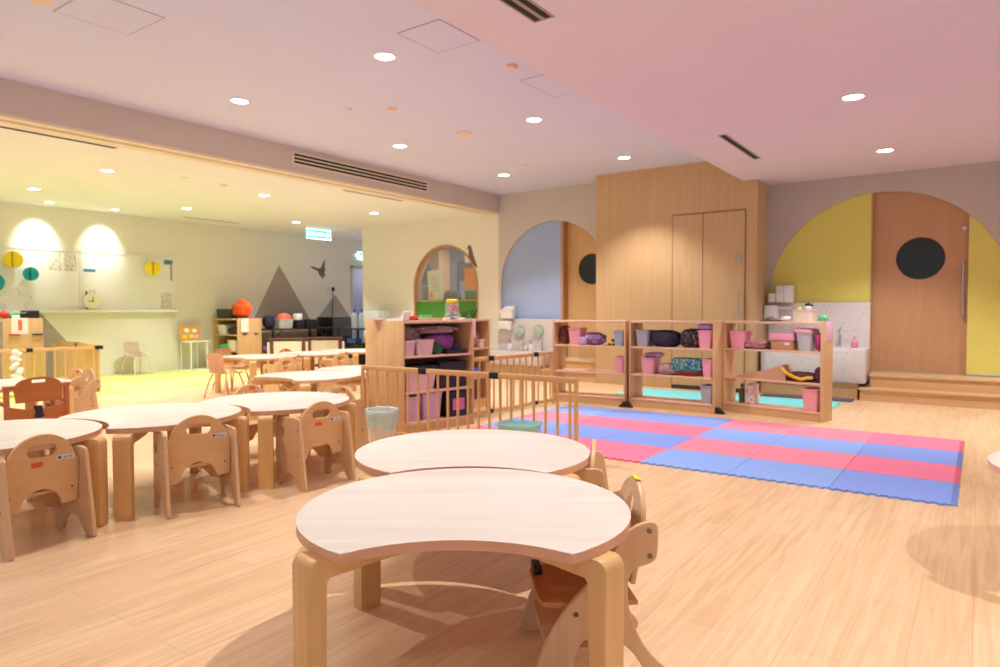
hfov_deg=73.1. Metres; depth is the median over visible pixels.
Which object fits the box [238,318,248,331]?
notice sheet
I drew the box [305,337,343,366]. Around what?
screen
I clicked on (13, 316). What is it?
star
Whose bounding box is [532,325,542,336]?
disc
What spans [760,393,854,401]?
foam mat
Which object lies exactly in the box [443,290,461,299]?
office chair
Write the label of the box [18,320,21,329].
print
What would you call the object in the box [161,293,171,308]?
chart sheet
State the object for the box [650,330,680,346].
bag
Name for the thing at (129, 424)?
table
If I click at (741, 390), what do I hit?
bottle
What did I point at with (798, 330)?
lid
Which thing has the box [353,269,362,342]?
doorway
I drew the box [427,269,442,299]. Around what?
certificate
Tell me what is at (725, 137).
ceiling vent
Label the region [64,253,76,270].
printed sheet
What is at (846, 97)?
diffuser
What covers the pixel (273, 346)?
screen
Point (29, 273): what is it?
honeycomb ball
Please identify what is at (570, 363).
step
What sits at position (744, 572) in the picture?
floor
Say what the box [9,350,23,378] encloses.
garland
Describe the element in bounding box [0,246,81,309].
whiteboard
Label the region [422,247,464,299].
wall
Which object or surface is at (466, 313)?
plant
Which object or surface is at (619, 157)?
recessed light
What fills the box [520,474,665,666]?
chair
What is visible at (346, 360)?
chair
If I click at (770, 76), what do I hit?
ceiling
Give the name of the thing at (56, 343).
fence
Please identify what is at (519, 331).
disc
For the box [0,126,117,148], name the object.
ceiling vent
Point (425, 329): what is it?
cloth
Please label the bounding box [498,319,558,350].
backsplash
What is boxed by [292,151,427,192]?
grille
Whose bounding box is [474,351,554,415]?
fence
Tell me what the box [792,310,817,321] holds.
toy box
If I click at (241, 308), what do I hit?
ball
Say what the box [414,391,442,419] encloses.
tub
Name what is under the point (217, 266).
wall
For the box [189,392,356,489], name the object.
table
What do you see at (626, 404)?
shelf foot
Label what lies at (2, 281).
honeycomb ball
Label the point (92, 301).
round clock
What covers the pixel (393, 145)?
recessed light
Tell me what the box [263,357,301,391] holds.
chair
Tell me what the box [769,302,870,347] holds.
backsplash
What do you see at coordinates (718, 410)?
shelf foot
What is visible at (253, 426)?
chair
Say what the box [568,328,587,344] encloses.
storage basket
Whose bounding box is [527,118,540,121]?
diffuser
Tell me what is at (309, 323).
box
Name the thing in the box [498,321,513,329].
dispenser
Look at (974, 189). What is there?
wall
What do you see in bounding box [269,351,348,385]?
table
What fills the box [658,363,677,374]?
bag
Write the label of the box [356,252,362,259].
exit sign
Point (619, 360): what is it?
storage basket
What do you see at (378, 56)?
diffuser
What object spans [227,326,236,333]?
heap
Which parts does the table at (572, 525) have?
leg, leg, leg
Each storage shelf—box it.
[2,318,43,378]
[213,318,261,368]
[365,319,473,432]
[456,319,489,408]
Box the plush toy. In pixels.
[805,303,812,309]
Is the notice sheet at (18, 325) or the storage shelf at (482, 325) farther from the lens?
the notice sheet at (18, 325)
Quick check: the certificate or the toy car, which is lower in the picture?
the toy car
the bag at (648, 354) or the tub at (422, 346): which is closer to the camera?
the tub at (422, 346)
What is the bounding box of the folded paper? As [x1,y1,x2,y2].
[386,311,410,320]
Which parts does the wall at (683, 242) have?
door panel, door panel, door handle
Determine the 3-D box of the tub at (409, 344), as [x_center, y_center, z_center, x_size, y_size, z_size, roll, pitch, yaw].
[-0.937,0.143,6.625,0.144,0.150,0.214,-2,3,-42]
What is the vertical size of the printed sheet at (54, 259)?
0.310 m
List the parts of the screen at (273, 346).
post, rail, panel, post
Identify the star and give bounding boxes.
[0,287,31,317]
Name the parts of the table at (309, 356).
leg, leg, leg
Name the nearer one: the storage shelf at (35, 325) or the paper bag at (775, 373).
the paper bag at (775, 373)
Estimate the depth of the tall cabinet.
15.85 m
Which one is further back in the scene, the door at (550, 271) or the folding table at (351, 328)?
the folding table at (351, 328)
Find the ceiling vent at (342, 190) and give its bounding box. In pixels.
[342,190,401,200]
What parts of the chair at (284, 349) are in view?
panel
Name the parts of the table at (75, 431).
leg, leg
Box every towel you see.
[466,318,475,337]
[501,306,514,309]
[820,321,832,340]
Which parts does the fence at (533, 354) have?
rail, rail, rail, rail, rail, rail, post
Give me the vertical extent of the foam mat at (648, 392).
0.012 m
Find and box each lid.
[446,299,457,302]
[792,328,819,332]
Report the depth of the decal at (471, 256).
13.10 m
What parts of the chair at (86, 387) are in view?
frame, panel, frame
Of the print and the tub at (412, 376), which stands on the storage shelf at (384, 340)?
the tub at (412, 376)
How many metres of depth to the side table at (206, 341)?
13.54 m
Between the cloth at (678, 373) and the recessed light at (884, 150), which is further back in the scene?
the cloth at (678, 373)
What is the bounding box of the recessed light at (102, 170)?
[98,169,115,171]
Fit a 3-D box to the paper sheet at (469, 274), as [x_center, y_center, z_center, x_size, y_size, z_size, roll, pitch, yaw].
[-0.567,-1.107,13.227,0.330,0.360,0.004,1,2,35]
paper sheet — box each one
[464,268,475,285]
[464,286,475,289]
[465,290,476,299]
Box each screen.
[267,338,307,363]
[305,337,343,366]
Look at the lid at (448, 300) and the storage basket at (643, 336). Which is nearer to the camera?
the lid at (448, 300)
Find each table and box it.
[0,378,73,413]
[0,419,108,525]
[50,403,249,520]
[177,340,210,370]
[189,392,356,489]
[215,354,300,392]
[247,371,365,420]
[261,327,333,339]
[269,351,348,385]
[292,468,630,666]
[316,365,365,398]
[318,349,365,384]
[335,327,364,339]
[355,429,589,480]
[987,451,999,474]
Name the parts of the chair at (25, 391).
post, rail, backrest, post, post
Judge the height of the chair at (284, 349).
0.572 m
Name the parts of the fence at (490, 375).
post, rail, rail, rail, rail, post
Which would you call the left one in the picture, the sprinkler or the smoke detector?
the sprinkler
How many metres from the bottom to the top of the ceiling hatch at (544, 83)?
0.004 m
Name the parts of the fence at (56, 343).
rail, rail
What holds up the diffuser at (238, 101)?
attached to the recessed light at (233, 100)
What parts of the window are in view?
sill, panel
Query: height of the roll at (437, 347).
0.120 m
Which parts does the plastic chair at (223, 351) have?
leg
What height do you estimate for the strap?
0.150 m
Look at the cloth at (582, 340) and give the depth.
8.63 m
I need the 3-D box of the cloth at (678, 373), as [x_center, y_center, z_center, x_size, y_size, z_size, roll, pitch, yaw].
[2.232,0.473,8.081,0.458,0.051,0.148,1,3,36]
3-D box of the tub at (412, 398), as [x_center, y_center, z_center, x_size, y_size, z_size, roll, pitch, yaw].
[-0.926,0.741,6.695,0.204,0.250,0.254,-2,3,-42]
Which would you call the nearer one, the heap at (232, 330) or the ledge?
the ledge
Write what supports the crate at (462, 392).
on the storage shelf at (384, 340)
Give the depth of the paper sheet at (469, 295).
13.25 m
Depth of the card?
15.16 m
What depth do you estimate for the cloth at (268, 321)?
14.53 m
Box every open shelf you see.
[552,320,634,405]
[629,320,722,413]
[722,321,832,422]
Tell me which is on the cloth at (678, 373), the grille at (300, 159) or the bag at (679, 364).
the bag at (679, 364)
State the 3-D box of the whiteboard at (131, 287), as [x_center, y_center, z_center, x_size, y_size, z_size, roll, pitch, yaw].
[-7.003,-0.974,12.787,0.035,1.060,1.725,1,2,35]
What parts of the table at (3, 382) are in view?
leg, leg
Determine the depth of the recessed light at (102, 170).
8.64 m
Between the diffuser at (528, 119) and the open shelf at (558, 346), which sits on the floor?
the open shelf at (558, 346)
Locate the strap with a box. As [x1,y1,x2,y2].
[781,366,812,380]
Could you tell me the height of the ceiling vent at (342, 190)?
0.006 m
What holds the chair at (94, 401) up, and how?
on the floor
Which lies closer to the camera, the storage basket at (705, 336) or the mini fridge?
the storage basket at (705, 336)
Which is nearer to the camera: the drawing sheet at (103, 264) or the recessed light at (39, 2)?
the recessed light at (39, 2)
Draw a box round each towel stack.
[499,306,516,318]
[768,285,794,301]
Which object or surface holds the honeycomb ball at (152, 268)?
attached to the whiteboard at (131, 287)
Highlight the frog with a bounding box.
[818,315,828,320]
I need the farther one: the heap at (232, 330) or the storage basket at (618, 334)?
the heap at (232, 330)
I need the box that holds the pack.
[363,311,387,327]
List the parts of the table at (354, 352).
leg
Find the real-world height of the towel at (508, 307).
0.140 m
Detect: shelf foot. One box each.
[618,401,632,407]
[715,407,724,414]
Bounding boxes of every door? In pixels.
[503,221,595,357]
[770,192,999,375]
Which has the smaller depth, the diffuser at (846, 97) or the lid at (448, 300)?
the diffuser at (846, 97)
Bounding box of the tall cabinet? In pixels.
[422,250,449,297]
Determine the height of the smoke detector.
0.035 m
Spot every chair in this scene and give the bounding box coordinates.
[0,376,69,460]
[0,434,96,560]
[43,369,98,409]
[45,368,106,429]
[120,342,153,375]
[153,415,240,518]
[203,353,246,397]
[212,348,248,390]
[234,384,275,440]
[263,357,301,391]
[274,348,303,384]
[276,401,355,491]
[308,386,368,462]
[319,353,356,391]
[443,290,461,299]
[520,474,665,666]
[539,439,609,563]
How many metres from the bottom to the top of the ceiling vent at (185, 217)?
0.006 m
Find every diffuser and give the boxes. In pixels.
[232,99,247,103]
[375,53,393,59]
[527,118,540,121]
[843,95,862,99]
[877,149,891,151]
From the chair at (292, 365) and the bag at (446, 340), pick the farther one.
the chair at (292, 365)
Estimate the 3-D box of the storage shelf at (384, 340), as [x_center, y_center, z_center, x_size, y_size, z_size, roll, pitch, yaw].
[-0.833,0.406,7.034,0.885,1.095,0.700,-2,3,-42]
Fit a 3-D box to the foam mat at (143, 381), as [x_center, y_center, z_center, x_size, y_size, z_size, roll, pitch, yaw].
[-6.733,0.838,10.596,2.980,0.012,6.400,1,2,35]
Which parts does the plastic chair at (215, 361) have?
leg, leg, leg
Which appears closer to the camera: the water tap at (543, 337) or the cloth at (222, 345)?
the water tap at (543, 337)
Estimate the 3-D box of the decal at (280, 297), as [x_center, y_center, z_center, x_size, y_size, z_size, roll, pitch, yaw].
[-4.990,-0.466,15.662,0.003,2.230,2.750,1,2,35]
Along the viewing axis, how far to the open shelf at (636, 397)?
8.03 m
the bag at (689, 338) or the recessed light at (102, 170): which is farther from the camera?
the recessed light at (102, 170)
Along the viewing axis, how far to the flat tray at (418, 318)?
6.78 m
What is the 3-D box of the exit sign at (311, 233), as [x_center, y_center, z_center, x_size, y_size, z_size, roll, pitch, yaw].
[-4.033,-2.204,14.983,0.046,0.232,0.660,1,2,35]
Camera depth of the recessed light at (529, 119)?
7.65 m
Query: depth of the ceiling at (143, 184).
10.24 m
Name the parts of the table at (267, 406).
leg, leg, leg, leg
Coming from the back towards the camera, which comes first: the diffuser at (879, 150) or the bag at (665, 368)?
the bag at (665, 368)
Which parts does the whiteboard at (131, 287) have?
name strip, name strip, pencil strip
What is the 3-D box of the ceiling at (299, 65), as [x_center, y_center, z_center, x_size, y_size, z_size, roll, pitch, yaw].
[-2.017,-2.414,5.889,4.660,0.100,13.800,1,2,35]
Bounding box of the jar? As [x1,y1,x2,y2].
[446,299,457,319]
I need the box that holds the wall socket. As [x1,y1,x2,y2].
[328,287,334,316]
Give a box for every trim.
[0,113,498,215]
[350,265,362,326]
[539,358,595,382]
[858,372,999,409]
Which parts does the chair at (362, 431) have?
panel, panel, panel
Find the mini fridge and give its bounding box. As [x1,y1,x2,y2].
[317,317,352,348]
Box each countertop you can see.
[490,319,558,374]
[760,302,870,399]
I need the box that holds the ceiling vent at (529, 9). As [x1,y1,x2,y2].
[499,0,554,22]
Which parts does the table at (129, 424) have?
leg, leg, leg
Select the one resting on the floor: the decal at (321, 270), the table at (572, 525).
the table at (572, 525)
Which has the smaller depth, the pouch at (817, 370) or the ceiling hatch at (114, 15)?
the ceiling hatch at (114, 15)
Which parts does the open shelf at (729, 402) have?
panel, panel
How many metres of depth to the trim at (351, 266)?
17.31 m
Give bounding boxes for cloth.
[218,343,228,347]
[262,315,274,328]
[404,324,420,339]
[412,326,457,333]
[578,336,586,344]
[675,372,702,375]
[698,324,712,329]
[744,339,770,348]
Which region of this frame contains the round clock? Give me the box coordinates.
[83,290,101,309]
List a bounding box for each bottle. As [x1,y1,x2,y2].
[508,340,512,350]
[528,340,532,351]
[739,383,744,402]
[851,335,857,347]
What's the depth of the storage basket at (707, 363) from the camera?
7.76 m
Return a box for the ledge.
[0,309,177,312]
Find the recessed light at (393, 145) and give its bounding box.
[392,144,407,147]
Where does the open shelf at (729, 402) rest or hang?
on the floor
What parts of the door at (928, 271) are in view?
yellow panel, handle, yellow panel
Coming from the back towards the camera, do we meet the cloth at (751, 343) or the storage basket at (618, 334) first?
the storage basket at (618, 334)
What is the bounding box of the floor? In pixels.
[0,363,999,666]
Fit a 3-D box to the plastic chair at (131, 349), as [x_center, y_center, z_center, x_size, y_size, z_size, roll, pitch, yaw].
[-6.760,0.464,12.566,0.425,0.604,0.405,1,2,27]
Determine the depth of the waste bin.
5.92 m
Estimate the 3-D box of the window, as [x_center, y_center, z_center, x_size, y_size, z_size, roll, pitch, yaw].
[-1.048,-0.838,13.603,1.676,1.878,0.220,1,2,35]
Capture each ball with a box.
[0,275,4,289]
[0,311,9,318]
[3,251,22,267]
[23,267,38,280]
[145,261,160,275]
[231,299,251,316]
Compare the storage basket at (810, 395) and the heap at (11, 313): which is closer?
the storage basket at (810, 395)
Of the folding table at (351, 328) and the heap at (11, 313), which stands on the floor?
the folding table at (351, 328)
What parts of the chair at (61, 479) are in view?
panel, seat, panel, rail, panel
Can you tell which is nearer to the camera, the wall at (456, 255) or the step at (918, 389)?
the step at (918, 389)
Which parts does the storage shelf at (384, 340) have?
panel, panel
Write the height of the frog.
0.081 m
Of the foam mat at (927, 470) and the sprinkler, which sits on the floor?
the foam mat at (927, 470)
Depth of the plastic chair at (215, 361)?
9.15 m
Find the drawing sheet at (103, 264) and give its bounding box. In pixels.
[84,254,114,274]
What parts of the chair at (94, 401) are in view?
panel, panel, panel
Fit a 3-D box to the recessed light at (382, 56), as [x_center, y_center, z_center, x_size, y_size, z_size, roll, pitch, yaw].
[-0.981,-2.358,5.743,0.206,0.008,0.206,1,2,35]
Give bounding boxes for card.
[293,314,301,319]
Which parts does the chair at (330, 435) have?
panel, rail, seat, panel, panel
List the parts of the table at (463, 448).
leg, leg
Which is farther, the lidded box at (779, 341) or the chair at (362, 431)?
the lidded box at (779, 341)
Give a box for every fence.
[0,345,102,398]
[52,340,96,378]
[361,365,578,441]
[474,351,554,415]
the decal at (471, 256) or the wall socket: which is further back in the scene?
the wall socket
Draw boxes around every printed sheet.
[47,252,60,270]
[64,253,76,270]
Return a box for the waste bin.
[365,406,398,442]
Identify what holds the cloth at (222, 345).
on the storage shelf at (251, 343)
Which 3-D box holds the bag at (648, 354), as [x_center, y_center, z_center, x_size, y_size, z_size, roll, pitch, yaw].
[1.900,0.258,8.313,0.238,0.062,0.258,1,3,36]
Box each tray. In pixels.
[405,364,438,368]
[418,318,442,319]
[440,348,466,353]
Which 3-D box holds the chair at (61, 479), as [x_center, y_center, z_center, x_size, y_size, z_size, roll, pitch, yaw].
[-2.400,0.798,3.484,0.368,0.572,0.417,1,2,29]
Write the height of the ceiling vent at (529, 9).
0.006 m
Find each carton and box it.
[745,384,755,403]
[749,383,758,403]
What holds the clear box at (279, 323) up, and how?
on the folding table at (317, 328)
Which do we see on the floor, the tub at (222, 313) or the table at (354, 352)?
the table at (354, 352)
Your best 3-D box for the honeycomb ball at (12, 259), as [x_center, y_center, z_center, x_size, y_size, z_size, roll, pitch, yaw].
[-8.011,-1.217,11.096,0.277,0.280,0.280,-1,2,-31]
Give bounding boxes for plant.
[460,311,468,317]
[469,309,477,317]
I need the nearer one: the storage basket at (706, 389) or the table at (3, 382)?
the table at (3, 382)
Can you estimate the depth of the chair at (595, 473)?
3.07 m
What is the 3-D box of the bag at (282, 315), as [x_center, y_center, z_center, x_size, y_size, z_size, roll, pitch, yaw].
[-4.776,-0.290,14.932,0.249,0.328,0.310,1,2,35]
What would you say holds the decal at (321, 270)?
attached to the wall at (217, 266)
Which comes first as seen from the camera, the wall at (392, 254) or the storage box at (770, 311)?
the storage box at (770, 311)
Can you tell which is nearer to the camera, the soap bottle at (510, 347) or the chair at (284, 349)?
the chair at (284, 349)
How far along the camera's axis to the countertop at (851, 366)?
9.27 m
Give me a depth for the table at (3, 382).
6.42 m
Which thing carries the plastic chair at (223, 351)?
on the floor
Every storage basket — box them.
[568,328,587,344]
[613,330,623,345]
[614,356,623,372]
[635,330,653,346]
[640,357,661,373]
[697,330,712,348]
[700,384,711,403]
[701,358,712,377]
[729,330,753,348]
[801,387,819,411]
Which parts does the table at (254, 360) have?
leg, leg, leg, leg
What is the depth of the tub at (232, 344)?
13.87 m
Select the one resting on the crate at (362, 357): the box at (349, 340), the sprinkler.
the box at (349, 340)
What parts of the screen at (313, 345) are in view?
post, rail, panel, post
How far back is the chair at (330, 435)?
4.65 m
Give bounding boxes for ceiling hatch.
[53,0,164,34]
[397,19,479,52]
[520,74,578,97]
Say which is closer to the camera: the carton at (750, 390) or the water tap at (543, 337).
the carton at (750, 390)
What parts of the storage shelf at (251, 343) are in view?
panel, panel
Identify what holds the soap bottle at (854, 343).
on the countertop at (851, 366)
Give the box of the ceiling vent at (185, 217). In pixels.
[185,217,238,223]
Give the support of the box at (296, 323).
on the folding table at (317, 328)
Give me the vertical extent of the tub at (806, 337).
0.247 m
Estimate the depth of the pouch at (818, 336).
7.14 m
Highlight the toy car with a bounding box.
[409,316,417,319]
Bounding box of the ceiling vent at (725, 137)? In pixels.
[717,134,760,158]
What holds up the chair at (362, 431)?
on the floor
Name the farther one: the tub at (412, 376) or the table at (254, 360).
the table at (254, 360)
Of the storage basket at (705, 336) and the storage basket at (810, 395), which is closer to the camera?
the storage basket at (810, 395)
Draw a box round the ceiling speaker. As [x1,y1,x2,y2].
[456,131,472,135]
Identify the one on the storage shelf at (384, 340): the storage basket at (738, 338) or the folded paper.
the folded paper
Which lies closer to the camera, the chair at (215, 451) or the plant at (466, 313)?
the chair at (215, 451)
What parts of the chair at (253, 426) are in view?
panel, seat, rail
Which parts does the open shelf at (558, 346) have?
panel, panel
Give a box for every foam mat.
[0,368,259,403]
[470,405,964,506]
[615,388,840,408]
[760,393,854,401]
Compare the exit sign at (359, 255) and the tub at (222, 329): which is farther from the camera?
the exit sign at (359, 255)
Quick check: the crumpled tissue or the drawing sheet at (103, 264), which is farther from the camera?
the drawing sheet at (103, 264)
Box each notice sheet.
[11,318,27,333]
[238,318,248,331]
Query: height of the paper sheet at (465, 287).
0.080 m
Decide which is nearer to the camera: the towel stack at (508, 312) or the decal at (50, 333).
the decal at (50, 333)
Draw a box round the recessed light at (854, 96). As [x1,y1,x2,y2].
[840,93,866,100]
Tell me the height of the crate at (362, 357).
0.500 m
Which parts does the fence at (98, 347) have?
rail, rail, post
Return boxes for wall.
[0,201,362,375]
[362,183,595,359]
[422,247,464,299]
[596,161,767,392]
[766,161,999,384]
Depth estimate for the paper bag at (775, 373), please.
7.53 m
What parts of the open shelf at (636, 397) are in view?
panel, panel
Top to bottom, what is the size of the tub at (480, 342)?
0.100 m
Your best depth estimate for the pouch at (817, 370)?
7.16 m
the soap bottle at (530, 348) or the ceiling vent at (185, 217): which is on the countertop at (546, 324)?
the soap bottle at (530, 348)
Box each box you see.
[20,311,38,317]
[273,319,293,328]
[292,320,304,327]
[302,319,318,327]
[347,338,361,342]
[419,315,431,317]
[769,333,798,350]
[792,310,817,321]
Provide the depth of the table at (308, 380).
6.94 m
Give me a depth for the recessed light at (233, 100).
6.94 m
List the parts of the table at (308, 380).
leg, leg, leg, leg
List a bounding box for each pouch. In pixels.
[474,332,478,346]
[814,367,819,382]
[815,333,820,350]
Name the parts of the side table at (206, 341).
leg, leg, leg, leg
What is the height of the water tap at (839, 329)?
0.276 m
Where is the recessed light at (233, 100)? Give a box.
[229,98,249,103]
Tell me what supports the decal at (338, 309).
attached to the wall at (217, 266)
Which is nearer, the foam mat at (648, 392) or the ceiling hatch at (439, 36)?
the ceiling hatch at (439, 36)
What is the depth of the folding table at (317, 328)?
15.08 m
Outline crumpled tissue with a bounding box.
[781,316,790,320]
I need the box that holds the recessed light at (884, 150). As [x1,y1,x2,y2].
[875,148,894,152]
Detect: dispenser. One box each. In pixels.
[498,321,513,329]
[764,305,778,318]
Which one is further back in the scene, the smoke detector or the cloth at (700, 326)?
the cloth at (700, 326)
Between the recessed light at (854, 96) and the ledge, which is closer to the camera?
the recessed light at (854, 96)
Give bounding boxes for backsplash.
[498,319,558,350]
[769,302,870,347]
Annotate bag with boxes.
[277,313,291,318]
[421,333,453,348]
[583,332,606,344]
[644,352,664,356]
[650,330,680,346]
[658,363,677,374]
[680,328,700,347]
[731,364,792,380]
[786,371,815,381]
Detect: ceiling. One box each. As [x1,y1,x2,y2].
[0,0,704,194]
[0,125,483,240]
[408,0,999,184]
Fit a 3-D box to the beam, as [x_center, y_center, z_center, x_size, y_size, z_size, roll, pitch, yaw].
[-4.096,-2.292,7.251,0.300,0.430,13.600,1,2,35]
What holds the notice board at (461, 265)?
attached to the wall at (456, 255)
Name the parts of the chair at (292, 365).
panel, rail, panel, panel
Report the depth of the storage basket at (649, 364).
8.23 m
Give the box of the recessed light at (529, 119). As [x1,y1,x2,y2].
[525,117,542,121]
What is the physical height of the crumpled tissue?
0.052 m
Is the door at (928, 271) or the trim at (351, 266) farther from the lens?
the trim at (351, 266)
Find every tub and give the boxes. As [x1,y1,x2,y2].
[216,309,239,318]
[217,324,236,333]
[227,339,236,350]
[404,340,415,355]
[405,373,434,391]
[405,394,420,422]
[406,339,434,355]
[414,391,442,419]
[476,339,484,347]
[495,419,542,432]
[792,328,819,350]
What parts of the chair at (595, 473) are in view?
panel, panel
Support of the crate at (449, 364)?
on the storage shelf at (384, 340)
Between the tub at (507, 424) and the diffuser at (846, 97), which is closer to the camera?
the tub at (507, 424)
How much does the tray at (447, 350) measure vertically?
0.045 m
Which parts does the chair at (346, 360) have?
panel, panel, panel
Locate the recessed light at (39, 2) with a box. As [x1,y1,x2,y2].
[27,0,52,4]
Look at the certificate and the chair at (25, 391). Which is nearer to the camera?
the chair at (25, 391)
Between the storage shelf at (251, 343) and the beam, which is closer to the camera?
the beam
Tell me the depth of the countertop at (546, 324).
12.23 m
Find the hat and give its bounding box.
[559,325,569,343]
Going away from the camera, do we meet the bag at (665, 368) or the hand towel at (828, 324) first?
the hand towel at (828, 324)
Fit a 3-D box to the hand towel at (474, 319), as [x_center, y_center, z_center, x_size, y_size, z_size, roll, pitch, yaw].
[-0.373,-0.063,8.061,0.066,0.232,0.180,1,2,35]
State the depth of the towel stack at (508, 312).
12.46 m
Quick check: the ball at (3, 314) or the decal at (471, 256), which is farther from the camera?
the decal at (471, 256)
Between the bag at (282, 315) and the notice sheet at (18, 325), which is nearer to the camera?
the notice sheet at (18, 325)
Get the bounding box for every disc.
[514,325,524,336]
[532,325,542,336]
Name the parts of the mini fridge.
cabinet door, cabinet door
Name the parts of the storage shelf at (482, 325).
panel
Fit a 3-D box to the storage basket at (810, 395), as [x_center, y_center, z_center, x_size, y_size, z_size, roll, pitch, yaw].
[3.376,0.710,7.261,0.244,0.240,0.184,-2,3,-42]
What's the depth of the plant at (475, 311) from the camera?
8.39 m
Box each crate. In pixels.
[346,343,365,364]
[425,359,466,388]
[440,389,466,416]
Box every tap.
[538,337,543,350]
[837,327,841,346]
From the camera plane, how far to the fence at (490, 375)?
5.79 m
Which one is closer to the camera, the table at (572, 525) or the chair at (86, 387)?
the table at (572, 525)
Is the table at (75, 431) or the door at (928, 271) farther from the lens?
the door at (928, 271)
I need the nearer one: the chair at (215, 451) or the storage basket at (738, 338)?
the chair at (215, 451)
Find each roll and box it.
[432,342,442,353]
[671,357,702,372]
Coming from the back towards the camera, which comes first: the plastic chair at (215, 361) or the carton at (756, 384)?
the plastic chair at (215, 361)
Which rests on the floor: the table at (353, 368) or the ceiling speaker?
the table at (353, 368)
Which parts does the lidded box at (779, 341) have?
lid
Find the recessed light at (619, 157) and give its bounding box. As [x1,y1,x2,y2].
[617,156,630,159]
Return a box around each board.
[178,324,201,340]
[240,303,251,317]
[457,261,476,299]
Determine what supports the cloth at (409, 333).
on the storage shelf at (384, 340)
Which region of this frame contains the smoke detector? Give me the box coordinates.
[506,63,517,70]
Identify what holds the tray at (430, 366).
on the tub at (412, 376)
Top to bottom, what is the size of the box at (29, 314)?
0.120 m
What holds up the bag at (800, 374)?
on the open shelf at (729, 402)
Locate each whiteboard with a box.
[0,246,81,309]
[81,251,175,309]
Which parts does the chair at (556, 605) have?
frame, seat, frame, panel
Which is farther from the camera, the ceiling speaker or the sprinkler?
the ceiling speaker
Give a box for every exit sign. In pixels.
[306,228,330,240]
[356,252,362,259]
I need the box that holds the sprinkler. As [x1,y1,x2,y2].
[388,108,396,111]
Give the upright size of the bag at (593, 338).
0.164 m
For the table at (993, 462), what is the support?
on the floor
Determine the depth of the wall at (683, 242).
10.13 m
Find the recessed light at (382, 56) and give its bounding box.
[373,52,396,60]
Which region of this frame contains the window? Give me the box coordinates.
[414,245,477,318]
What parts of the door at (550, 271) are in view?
blue panel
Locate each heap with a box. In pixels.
[8,312,19,317]
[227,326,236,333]
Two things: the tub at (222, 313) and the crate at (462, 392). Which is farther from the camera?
the tub at (222, 313)
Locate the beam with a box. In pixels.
[0,78,497,211]
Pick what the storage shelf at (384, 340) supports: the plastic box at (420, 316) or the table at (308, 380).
the plastic box at (420, 316)
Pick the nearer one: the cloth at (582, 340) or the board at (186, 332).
the cloth at (582, 340)
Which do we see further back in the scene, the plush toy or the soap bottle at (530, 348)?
the soap bottle at (530, 348)
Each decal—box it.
[0,313,88,378]
[255,266,309,353]
[310,261,324,278]
[311,295,349,339]
[467,245,477,267]
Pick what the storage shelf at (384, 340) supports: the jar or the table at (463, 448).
the jar
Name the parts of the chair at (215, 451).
panel, rail, panel, seat, panel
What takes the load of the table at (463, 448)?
on the floor

